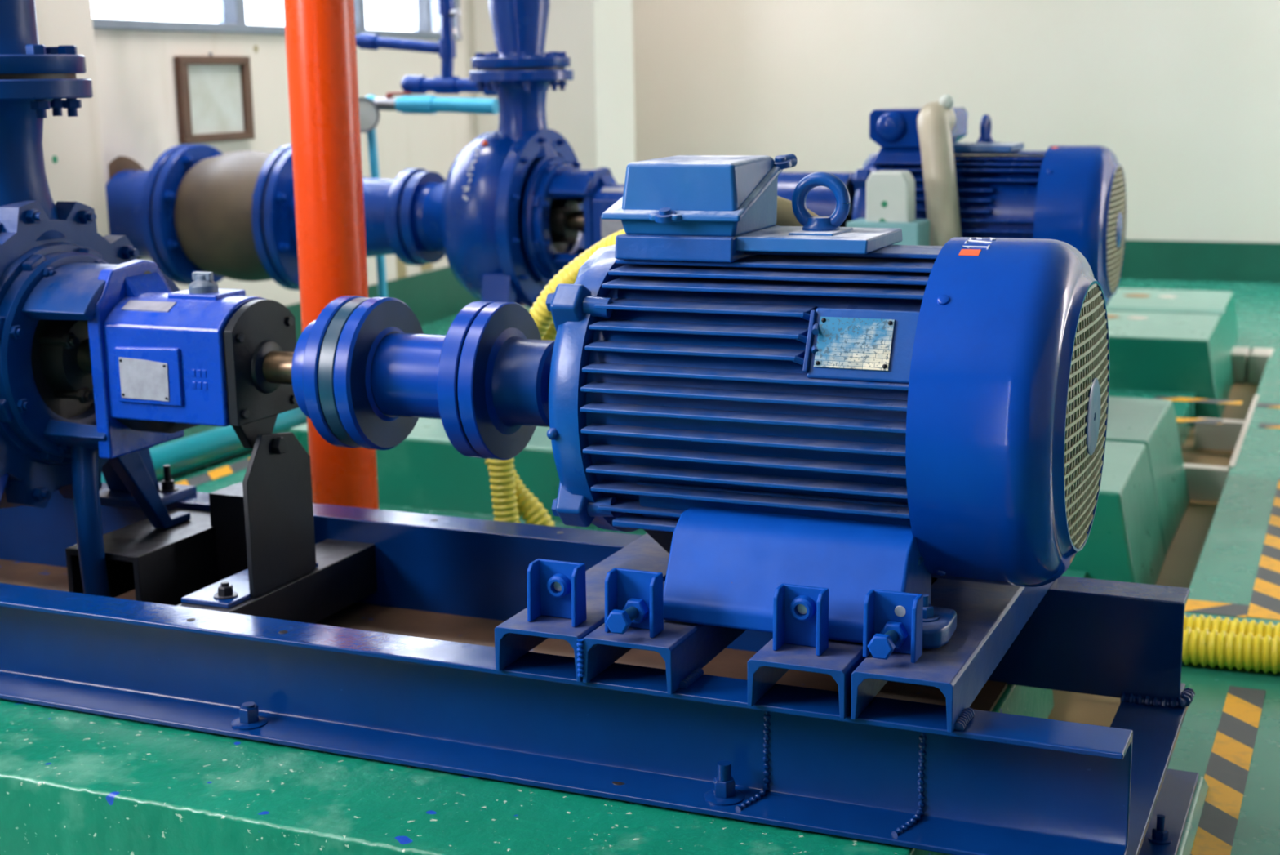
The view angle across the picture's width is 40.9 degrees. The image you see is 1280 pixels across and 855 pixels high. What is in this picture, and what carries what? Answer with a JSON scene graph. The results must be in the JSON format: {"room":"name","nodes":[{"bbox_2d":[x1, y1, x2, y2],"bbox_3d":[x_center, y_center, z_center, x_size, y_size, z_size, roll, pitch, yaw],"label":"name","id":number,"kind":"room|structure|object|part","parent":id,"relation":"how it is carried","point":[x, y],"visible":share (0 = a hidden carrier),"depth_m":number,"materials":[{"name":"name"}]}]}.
{"room":"mechanical room","nodes":[
{"label":"mechanical room","id":0,"kind":"room"},
{"bbox_2d":[35,0,109,236],"bbox_3d":[-2.085,-1.587,4.809,0.480,3.450,0.970,4,13,23],"label":"wall","id":1,"kind":"structure","parent":0,"point":[77,175],"depth_m":5.19,"materials":[{"name":"beige paint"}]},
{"bbox_2d":[52,155,57,163],"bbox_3d":[-1.744,-0.799,5.120,0.001,0.023,0.024,4,13,23],"label":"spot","id":2,"kind":"structure","parent":1,"relation":"attached to","point":[55,159],"depth_m":5.12,"materials":[{"name":"green paint"}]},
{"bbox_2d":[93,0,478,306],"bbox_3d":[-2.168,-1.524,4.758,0.200,3.550,11.524,3,12,20],"label":"wall","id":3,"kind":"structure","parent":0,"point":[135,72],"depth_m":6.57,"materials":[{"name":"beige paint"}]},
{"bbox_2d":[108,155,145,259],"bbox_3d":[-1.740,-0.727,5.779,0.004,0.370,0.370,4,13,23],"label":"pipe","id":4,"kind":"object","parent":3,"relation":"attached to","point":[120,163],"depth_m":5.76,"materials":[{"name":"metal"}]},
{"bbox_2d":[105,144,224,285],"bbox_3d":[-1.567,-0.709,5.729,0.341,0.464,0.464,4,13,23],"label":"pipe","id":5,"kind":"object","parent":3,"relation":"attached to","point":[140,204],"visible":0.41,"depth_m":5.56,"materials":[{"name":"blue metal"}]},
{"bbox_2d":[173,52,254,143],"bbox_3d":[-1.538,-1.198,6.228,0.028,0.318,0.447,3,12,20],"label":"picture frame","id":6,"kind":"object","parent":3,"relation":"attached to","point":[215,103],"visible":1,"depth_m":6.22,"materials":[{"name":"wood"}]},
{"bbox_2d":[253,44,257,52],"bbox_3d":[-1.450,-1.429,6.483,0.001,0.027,0.028,4,13,23],"label":"trim","id":7,"kind":"structure","parent":3,"relation":"attached to","point":[255,47],"depth_m":6.48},
{"bbox_2d":[90,0,462,39],"bbox_3d":[-1.421,-2.431,6.564,0.140,1.820,2.984,3,12,20],"label":"window","id":8,"kind":"structure","parent":3,"relation":"in","point":[391,19],"depth_m":6.38,"materials":[{"name":"glass"}]},
{"bbox_3d":[-1.770,-2.228,5.637,0.006,1.737,0.852,3,12,20],"label":"pane","id":9,"kind":"part","parent":8,"relation":"part of","materials":[{"name":"clear glass"}]},
{"bbox_3d":[-1.592,-2.329,6.121,0.006,1.737,0.201,3,12,20],"label":"pane","id":10,"kind":"part","parent":8,"relation":"part of","materials":[{"name":"clear glass"}]},
{"bbox_3d":[-1.428,-2.422,6.564,0.006,1.737,0.642,3,12,20],"label":"pane","id":11,"kind":"part","parent":8,"relation":"part of","materials":[{"name":"clear glass"}]},
{"bbox_3d":[-1.124,-2.596,7.389,0.006,1.737,0.592,3,12,20],"label":"pane","id":12,"kind":"part","parent":8,"relation":"part of","materials":[{"name":"clear glass"}]},
{"bbox_3d":[-0.976,-2.681,7.791,0.006,1.737,0.221,3,12,20],"label":"pane","id":13,"kind":"part","parent":8,"relation":"part of","materials":[{"name":"clear glass"}]},
{"bbox_2d":[285,266,479,342],"bbox_3d":[-2.381,0.202,4.110,0.015,0.235,9.520,3,12,20],"label":"baseboard","id":14,"kind":"structure","parent":3,"relation":"attached to","point":[435,295],"depth_m":7.91,"materials":[{"name":"green paint"}]},
{"bbox_2d":[395,256,406,278],"bbox_3d":[-1.066,-0.734,7.669,0.001,0.140,0.090,3,12,20],"label":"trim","id":15,"kind":"structure","parent":3,"relation":"attached to","point":[401,267],"depth_m":7.67,"materials":[{"name":"beige"}]},
{"bbox_2d":[420,262,432,271],"bbox_3d":[-0.983,-0.796,7.892,0.001,0.150,0.120,3,12,20],"label":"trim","id":16,"kind":"structure","parent":3,"relation":"attached to","point":[428,266],"depth_m":7.90,"materials":[{"name":"beige"}]},
{"bbox_2d":[473,0,635,306],"bbox_3d":[-0.430,-2.319,8.255,0.652,3.450,0.450,4,13,23],"label":"wall","id":17,"kind":"structure","parent":0,"point":[594,113],"depth_m":8.15,"materials":[{"name":"beige paint"}]},
{"bbox_2d":[150,278,1279,854],"bbox_3d":[1.442,0.455,3.553,9.600,0.170,11.450,4,13,23],"label":"floor","id":18,"kind":"structure","parent":0,"point":[1226,571],"depth_m":4.09,"materials":[{"name":"green paint"}]},
{"bbox_2d":[101,407,306,482],"bbox_3d":[-1.239,0.043,5.129,0.094,0.094,2.500,4,13,23],"label":"pipe","id":19,"kind":"object","parent":18,"relation":"on","point":[198,450],"visible":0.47,"depth_m":4.98,"materials":[{"name":"plastic"}]},
{"bbox_2d":[174,457,250,485],"bbox_3d":[-1.112,0.083,5.165,0.075,0.001,1.350,4,13,23],"label":"tape","id":20,"kind":"object","parent":18,"relation":"on","point":[199,479],"visible":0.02,"depth_m":4.93,"materials":[{"name":"plastic"}]},
{"bbox_2d":[283,0,378,509],"bbox_3d":[-0.685,-1.326,3.535,0.200,3.400,0.200,4,13,23],"label":"pipe","id":21,"kind":"object","parent":18,"relation":"on","point":[320,35],"visible":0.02,"depth_m":3.64,"materials":[{"name":"metal"}]},
{"bbox_2d":[366,127,387,297],"bbox_3d":[-0.914,-0.609,6.017,0.059,1.011,0.032,4,13,23],"label":"pipe","id":22,"kind":"object","parent":18,"relation":"on","point":[371,135],"visible":0.42,"depth_m":5.95,"materials":[{"name":"blue plastic"}]},
{"bbox_2d":[365,91,498,114],"bbox_3d":[-0.711,-1.095,5.801,0.519,0.077,0.065,4,13,25],"label":"pipe","id":23,"kind":"object","parent":22,"relation":"attached to","point":[419,104],"visible":0.97,"depth_m":5.77,"materials":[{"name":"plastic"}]},
{"bbox_2d":[358,97,379,133],"bbox_3d":[-0.950,-1.065,5.856,0.120,0.120,0.032,-6,13,-24],"label":"pressure gauge","id":24,"kind":"object","parent":23,"relation":"attached to","point":[369,113],"visible":0.56,"depth_m":5.85,"materials":[{"name":"white glass"}]},
{"bbox_3d":[-0.820,-1.121,5.844,0.095,0.040,0.018,4,13,23],"label":"valve handle","id":25,"kind":"part","parent":23,"relation":"part of","materials":[{"name":"metal"}]},
{"bbox_2d":[355,0,497,95],"bbox_3d":[-0.749,-1.543,5.746,0.642,0.857,0.068,4,13,23],"label":"piping","id":26,"kind":"object","parent":23,"relation":"on","point":[446,83],"visible":0.87,"depth_m":5.76,"materials":[{"name":"blue metal"}]},
{"bbox_2d":[356,32,379,50],"bbox_3d":[-0.927,-1.319,5.873,0.065,0.060,0.054,4,13,23],"label":"pipe fitting","id":27,"kind":"object","parent":26,"relation":"attached to","point":[364,41],"depth_m":5.85,"materials":[{"name":"blue metal"}]},
{"bbox_3d":[-0.618,-1.345,5.723,0.054,0.100,0.028,7,14,35],"label":"valve lever","id":28,"kind":"part","parent":26,"relation":"part of","materials":[{"name":"grey metal"}]},
{"bbox_2d":[400,69,624,307],"bbox_3d":[-0.266,-0.603,5.194,0.892,0.936,0.712,-4,12,-12],"label":"pump","id":29,"kind":"object","parent":18,"relation":"on","point":[517,205],"visible":0.66,"depth_m":5.04,"materials":[{"name":"blue metal"}]},
{"bbox_2d":[251,143,427,290],"bbox_3d":[-0.899,-0.662,5.442,0.496,0.468,0.468,4,13,23],"label":"suction reducer","id":30,"kind":"object","parent":29,"relation":"attached to","point":[273,207],"visible":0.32,"depth_m":5.32,"materials":[{"name":"blue metal"}]},
{"bbox_2d":[173,151,271,281],"bbox_3d":[-1.275,-0.689,5.604,0.345,0.424,0.424,4,13,23],"label":"expansion joint","id":31,"kind":"object","parent":30,"relation":"attached to","point":[213,203],"visible":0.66,"depth_m":5.44,"materials":[{"name":"rubber"}]},
{"bbox_3d":[-0.460,-0.639,5.252,0.381,0.540,0.540,4,13,23],"label":"spiral casing","id":32,"kind":"part","parent":29,"relation":"part of","materials":[{"name":"blue metal"}]},
{"bbox_2d":[471,0,570,92],"bbox_3d":[-0.369,-1.972,4.930,0.295,1.975,0.295,4,13,23],"label":"pipe","id":33,"kind":"object","parent":29,"relation":"on","point":[519,27],"visible":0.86,"depth_m":5.02,"materials":[{"name":"blue metal"}]},
{"bbox_3d":[-0.292,-0.627,5.180,0.042,0.540,0.540,4,13,23],"label":"casing","id":34,"kind":"part","parent":29,"relation":"part of","materials":[{"name":"blue metal"}]},
{"bbox_3d":[-0.117,-0.620,5.103,0.025,0.302,0.186,4,13,23],"label":"lantern plate","id":35,"kind":"part","parent":29,"relation":"part of","materials":[{"name":"blue metal"}]},
{"bbox_2d":[484,322,556,526],"bbox_3d":[-0.155,0.025,3.379,0.352,0.747,0.081,4,13,23],"label":"corrugated hose","id":36,"kind":"object","parent":18,"relation":"on","point":[531,511],"visible":0.09,"depth_m":3.40,"materials":[{"name":"yellow plastic"}]},
{"bbox_2d":[0,684,1053,854],"bbox_3d":[-0.773,0.443,3.009,2.764,0.147,1.185,4,13,23],"label":"concrete plinth","id":37,"kind":"object","parent":18,"relation":"on","point":[73,782],"visible":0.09,"depth_m":2.34,"materials":[{"name":"green paint"}]},
{"bbox_2d":[488,229,626,523],"bbox_3d":[-0.145,-0.043,3.279,0.341,0.686,0.072,4,13,23],"label":"corrugated hose","id":38,"kind":"object","parent":18,"relation":"on","point":[501,473],"visible":0.27,"depth_m":3.34,"materials":[{"name":"yellow plastic"}]},
{"bbox_2d":[0,481,1199,854],"bbox_3d":[-0.544,0.299,2.865,2.780,0.434,0.723,4,13,23],"label":"base frame","id":39,"kind":"object","parent":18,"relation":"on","point":[540,655],"visible":0.95,"depth_m":2.45,"materials":[{"name":"blue paint"}]},
{"bbox_2d":[0,78,299,596],"bbox_3d":[-0.972,-0.120,2.975,1.045,0.949,0.677,4,13,23],"label":"pump","id":40,"kind":"object","parent":39,"relation":"on","point":[104,361],"visible":0.97,"depth_m":2.87,"materials":[{"name":"blue paint"}]},
{"bbox_3d":[-1.122,0.160,2.861,0.084,0.148,0.165,4,13,23],"label":"leg","id":41,"kind":"part","parent":40,"relation":"part of","materials":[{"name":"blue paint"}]},
{"bbox_3d":[-1.224,-0.143,3.082,0.405,0.574,0.574,4,13,23],"label":"spiral casing","id":42,"kind":"part","parent":40,"relation":"part of","materials":[{"name":"blue paint"}]},
{"bbox_2d":[0,0,86,118],"bbox_3d":[-1.129,-1.658,2.719,0.314,2.301,0.314,4,13,23],"label":"pipe","id":43,"kind":"object","parent":40,"relation":"on","point":[22,56],"visible":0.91,"depth_m":2.87,"materials":[{"name":"blue metal"}]},
{"bbox_3d":[-1.028,-0.129,2.998,0.043,0.534,0.534,4,13,23],"label":"casing","id":44,"kind":"part","parent":40,"relation":"part of","materials":[{"name":"blue paint"}]},
{"bbox_3d":[-0.858,-0.122,2.923,0.027,0.321,0.198,4,13,23],"label":"lantern plate","id":45,"kind":"part","parent":40,"relation":"part of","materials":[{"name":"blue paint"}]},
{"bbox_3d":[-0.709,0.210,3.183,0.135,0.192,0.097,4,13,23],"label":"box post","id":46,"kind":"part","parent":39,"relation":"part of","materials":[{"name":"metal"}]},
{"bbox_2d":[231,715,267,729],"bbox_3d":[-0.584,0.440,2.566,0.054,0.005,0.054,-5,12,-21],"label":"washer","id":47,"kind":"object","parent":39,"relation":"in","point":[237,722],"depth_m":2.55,"materials":[{"name":"blue paint"}]},
{"bbox_2d":[181,431,318,608],"bbox_3d":[-0.646,0.135,2.860,0.114,0.264,0.255,4,13,23],"label":"support bracket","id":48,"kind":"object","parent":39,"relation":"on","point":[277,482],"visible":1,"depth_m":2.84,"materials":[{"name":"black metal"}]},
{"bbox_3d":[-0.653,0.260,2.890,0.095,0.008,0.255,4,13,23],"label":"foot plate","id":49,"kind":"part","parent":48,"relation":"part of","materials":[{"name":"black metal"}]},
{"bbox_3d":[-0.601,0.133,2.864,0.010,0.263,0.180,4,13,23],"label":"stand plate","id":50,"kind":"part","parent":48,"relation":"part of","materials":[{"name":"black metal"}]},
{"bbox_3d":[-0.649,0.377,2.937,2.440,0.007,0.539,4,13,23],"label":"pit plate","id":51,"kind":"part","parent":39,"relation":"part of","materials":[{"name":"blue metal"}]},
{"bbox_3d":[0.003,0.235,2.608,0.128,0.064,0.708,4,13,23],"label":"motor rail","id":52,"kind":"part","parent":39,"relation":"part of","materials":[{"name":"metal"}]},
{"bbox_3d":[0.123,0.243,2.557,0.128,0.064,0.708,4,13,23],"label":"motor rail","id":53,"kind":"part","parent":39,"relation":"part of","materials":[{"name":"metal"}]},
{"bbox_2d":[703,788,744,805],"bbox_3d":[0.112,0.488,2.273,0.054,0.005,0.054,-5,12,-21],"label":"washer","id":54,"kind":"object","parent":39,"relation":"in","point":[712,797],"depth_m":2.26,"materials":[{"name":"blue paint"}]},
{"bbox_2d":[545,153,1109,648],"bbox_3d":[0.199,-0.082,2.463,0.890,0.603,0.540,4,13,23],"label":"motor","id":55,"kind":"object","parent":39,"relation":"on","point":[851,412],"visible":0.99,"depth_m":2.28,"materials":[{"name":"blue paint"}]},
{"bbox_2d":[291,295,555,459],"bbox_3d":[-0.320,-0.079,2.694,0.427,0.243,0.243,4,13,23],"label":"coupling","id":56,"kind":"object","parent":55,"relation":"attached to","point":[365,371],"visible":0.93,"depth_m":2.64,"materials":[{"name":"blue paint"}]},
{"bbox_3d":[0.089,-0.349,2.455,0.174,0.071,0.189,4,13,23],"label":"box lid","id":57,"kind":"part","parent":55,"relation":"part of","materials":[{"name":"blue paint"}]},
{"bbox_3d":[0.218,-0.042,2.463,0.480,0.372,0.372,4,13,23],"label":"motor","id":58,"kind":"part","parent":55,"relation":"part of","materials":[{"name":"blue paint"}]},
{"bbox_3d":[0.250,0.097,2.478,0.414,0.078,0.328,4,13,23],"label":"belly plate","id":59,"kind":"part","parent":55,"relation":"part of","materials":[{"name":"blue paint"}]},
{"bbox_2d":[776,195,818,226],"bbox_3d":[0.266,-0.093,2.708,0.352,0.596,0.097,-7,13,-26],"label":"cable sleeve","id":60,"kind":"object","parent":55,"relation":"attached to","point":[785,216],"visible":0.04,"depth_m":2.62,"materials":[{"name":"beige plastic"}]},
{"bbox_3d":[0.276,-0.108,2.215,0.099,0.063,0.033,4,13,23],"label":"rating plate","id":61,"kind":"part","parent":55,"relation":"part of","materials":[{"name":"silver metal"}]},
{"bbox_2d":[1064,283,1108,548],"bbox_3d":[0.602,-0.015,2.298,0.011,0.355,0.355,4,13,23],"label":"fan grille","id":62,"kind":"object","parent":55,"relation":"attached to","point":[1093,416],"depth_m":2.25,"materials":[{"name":"beige metal"}]},
{"bbox_3d":[0.336,0.259,2.463,0.128,0.064,0.712,4,13,23],"label":"motor rail","id":63,"kind":"part","parent":39,"relation":"part of","materials":[{"name":"metal"}]},
{"bbox_3d":[0.460,0.267,2.412,0.127,0.064,0.709,4,13,23],"label":"motor rail","id":64,"kind":"part","parent":39,"relation":"part of","materials":[{"name":"metal"}]},
{"bbox_2d":[288,417,1165,584],"bbox_3d":[0.187,0.168,4.461,2.247,0.293,0.564,4,13,23],"label":"concrete plinth","id":65,"kind":"object","parent":18,"relation":"on","point":[1124,542],"visible":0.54,"depth_m":4.34,"materials":[{"name":"green paint"}]},
{"bbox_2d":[777,171,855,226],"bbox_3d":[0.357,-0.411,4.937,0.530,0.642,0.400,4,13,23],"label":"guard","id":66,"kind":"object","parent":18,"relation":"on","point":[820,200],"visible":0.08,"depth_m":4.73,"materials":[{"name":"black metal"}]},
{"bbox_2d":[846,170,929,245],"bbox_3d":[0.640,-0.326,4.440,0.190,0.666,0.120,4,13,23],"label":"control box","id":67,"kind":"object","parent":18,"relation":"on","point":[890,194],"visible":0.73,"depth_m":4.35,"materials":[{"name":"white plastic"}]},
{"bbox_2d":[880,200,887,207],"bbox_3d":[0.619,-0.567,4.353,0.016,0.018,0.003,4,13,23],"label":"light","id":68,"kind":"object","parent":67,"relation":"on","point":[883,202],"depth_m":4.35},
{"bbox_2d":[840,106,1126,306],"bbox_3d":[0.879,-0.460,4.695,0.837,0.815,0.580,4,13,23],"label":"motor","id":69,"kind":"object","parent":18,"relation":"on","point":[1074,195],"visible":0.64,"depth_m":4.47,"materials":[{"name":"blue paint"}]},
{"bbox_2d":[916,94,961,245],"bbox_3d":[0.781,-0.422,4.460,0.109,0.867,0.332,-1,12,1],"label":"cable conduit","id":70,"kind":"object","parent":69,"relation":"attached to","point":[935,121],"visible":0.48,"depth_m":4.42,"materials":[{"name":"beige plastic"}]},
{"bbox_3d":[0.895,-0.544,4.670,0.451,0.350,0.350,4,13,23],"label":"motor","id":71,"kind":"part","parent":69,"relation":"part of","materials":[{"name":"blue metal"}]},
{"bbox_2d":[1106,166,1125,293],"bbox_3d":[1.256,-0.519,4.516,0.011,0.334,0.334,4,13,23],"label":"fan grille","id":72,"kind":"object","parent":69,"relation":"attached to","point":[1118,196],"depth_m":4.48,"materials":[{"name":"beige metal"}]},
{"bbox_2d":[1106,396,1189,555],"bbox_3d":[0.415,0.055,4.995,2.231,0.293,0.607,4,13,23],"label":"concrete plinth","id":73,"kind":"object","parent":18,"relation":"on","point":[1152,423],"visible":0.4,"depth_m":4.55,"materials":[{"name":"green paint"}]},
{"bbox_2d":[1047,376,1259,726],"bbox_3d":[0.657,0.688,2.752,0.370,0.060,9.302,4,13,23],"label":"trench","id":74,"kind":"structure","parent":18,"relation":"on","point":[1180,564],"depth_m":4.40,"materials":[{"name":"brown concrete"}]},
{"bbox_2d":[1183,462,1228,502],"bbox_3d":[1.597,0.157,4.891,0.172,0.095,0.050,4,13,23],"label":"trim","id":75,"kind":"structure","parent":74,"relation":"on","point":[1204,482],"depth_m":4.86,"materials":[{"name":"concrete"}]},
{"bbox_2d":[1194,417,1244,451],"bbox_3d":[1.876,0.024,5.520,0.172,0.095,0.050,4,13,23],"label":"trim","id":76,"kind":"structure","parent":74,"relation":"on","point":[1224,436],"depth_m":5.50,"materials":[{"name":"concrete"}]},
{"bbox_2d":[1247,347,1274,383],"bbox_3d":[2.431,-0.241,6.721,0.080,0.115,0.190,4,13,23],"label":"trim","id":77,"kind":"structure","parent":74,"relation":"on","point":[1258,357],"depth_m":6.64,"materials":[{"name":"concrete"}]},
{"bbox_2d":[1106,288,1238,424],"bbox_3d":[1.190,-0.360,6.958,2.353,0.296,1.429,4,13,23],"label":"concrete plinth","id":78,"kind":"object","parent":18,"relation":"on","point":[1156,351],"depth_m":6.02,"materials":[{"name":"green paint"}]},
{"bbox_3d":[1.260,-0.505,6.924,2.090,0.002,0.120,4,13,23],"label":"painted strip","id":79,"kind":"part","parent":78,"relation":"part of","materials":[{"name":"green paint"}]},
{"bbox_2d":[1177,775,1208,854],"bbox_3d":[0.719,0.601,2.421,0.103,0.022,0.588,4,13,23],"label":"concrete plinth","id":80,"kind":"object","parent":18,"relation":"on","point":[1186,844],"visible":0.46,"depth_m":2.52,"materials":[{"name":"green paint"}]},
{"bbox_2d":[1154,395,1242,404],"bbox_3d":[1.873,-0.091,5.764,0.280,0.001,0.070,4,13,23],"label":"tape","id":81,"kind":"object","parent":18,"relation":"on","point":[1172,398],"visible":0.86,"depth_m":5.76,"materials":[{"name":"yellow plastic"}]},
{"bbox_2d":[1175,417,1223,424],"bbox_3d":[1.759,-0.021,5.434,0.160,0.001,0.070,4,13,23],"label":"tape","id":82,"kind":"object","parent":18,"relation":"on","point":[1178,419],"visible":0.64,"depth_m":5.43,"materials":[{"name":"yellow plastic"}]},
{"bbox_2d":[1184,599,1248,617],"bbox_3d":[1.179,0.372,3.551,0.148,0.001,0.085,4,13,23],"label":"tape","id":83,"kind":"object","parent":18,"relation":"on","point":[1192,606],"visible":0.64,"depth_m":3.54,"materials":[{"name":"yellow plastic"}]},
{"bbox_2d":[1191,685,1266,854],"bbox_3d":[0.910,0.556,2.676,0.062,0.001,0.915,4,13,23],"label":"tape","id":84,"kind":"object","parent":18,"relation":"on","point":[1227,770],"visible":0.89,"depth_m":2.73,"materials":[{"name":"yellow plastic"}]},
{"bbox_2d":[1182,626,1279,673],"bbox_3d":[1.192,0.418,3.155,0.954,0.072,0.089,4,12,21],"label":"corrugated hose","id":85,"kind":"object","parent":18,"relation":"on","point":[1258,652],"visible":0.3,"depth_m":3.16,"materials":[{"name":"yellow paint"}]},
{"bbox_2d":[1183,613,1279,637],"bbox_3d":[1.221,0.402,3.221,0.953,0.074,0.089,4,12,22],"label":"corrugated hose","id":86,"kind":"object","parent":18,"relation":"on","point":[1192,621],"visible":0.16,"depth_m":3.23,"materials":[{"name":"yellow paint"}]},
{"bbox_2d":[1231,346,1249,382],"bbox_3d":[2.328,-0.249,6.766,0.125,0.115,0.190,4,13,23],"label":"trim","id":87,"kind":"structure","parent":18,"relation":"attached to","point":[1240,355],"depth_m":6.67,"materials":[{"name":"concrete"}]},
{"bbox_2d":[1228,394,1259,472],"bbox_3d":[1.878,0.008,5.326,0.015,0.022,1.150,4,12,22],"label":"trim","id":88,"kind":"structure","parent":18,"relation":"on","point":[1241,438],"depth_m":5.23,"materials":[{"name":"concrete"}]},
{"bbox_2d":[1247,477,1279,619],"bbox_3d":[1.515,0.262,4.064,0.066,0.001,1.300,4,12,22],"label":"tape","id":89,"kind":"object","parent":18,"relation":"on","point":[1264,602],"visible":1,"depth_m":3.76,"materials":[{"name":"yellow plastic"}]},
{"bbox_2d":[1256,402,1279,408],"bbox_3d":[2.365,-0.049,5.518,0.720,0.001,0.070,4,13,25],"label":"tape","id":90,"kind":"object","parent":18,"relation":"on","point":[1260,404],"visible":1,"depth_m":5.65,"materials":[{"name":"grey plastic"}]},
{"bbox_2d":[1257,422,1279,428],"bbox_3d":[2.242,0.017,5.205,0.690,0.001,0.070,4,13,25],"label":"tape","id":91,"kind":"object","parent":18,"relation":"on","point":[1261,424],"visible":1,"depth_m":5.33,"materials":[{"name":"plastic"}]},
{"bbox_2d":[632,0,1279,243],"bbox_3d":[3.825,-2.369,8.388,9.800,3.550,0.200,4,13,23],"label":"wall","id":92,"kind":"structure","parent":0,"point":[1184,95],"depth_m":9.19,"materials":[{"name":"beige paint"}]},
{"bbox_2d":[1120,240,1279,283],"bbox_3d":[4.070,-0.790,8.494,8.830,0.205,0.015,4,13,23],"label":"baseboard","id":93,"kind":"structure","parent":92,"relation":"attached to","point":[1188,260],"depth_m":8.97,"materials":[{"name":"green paint"}]}
]}

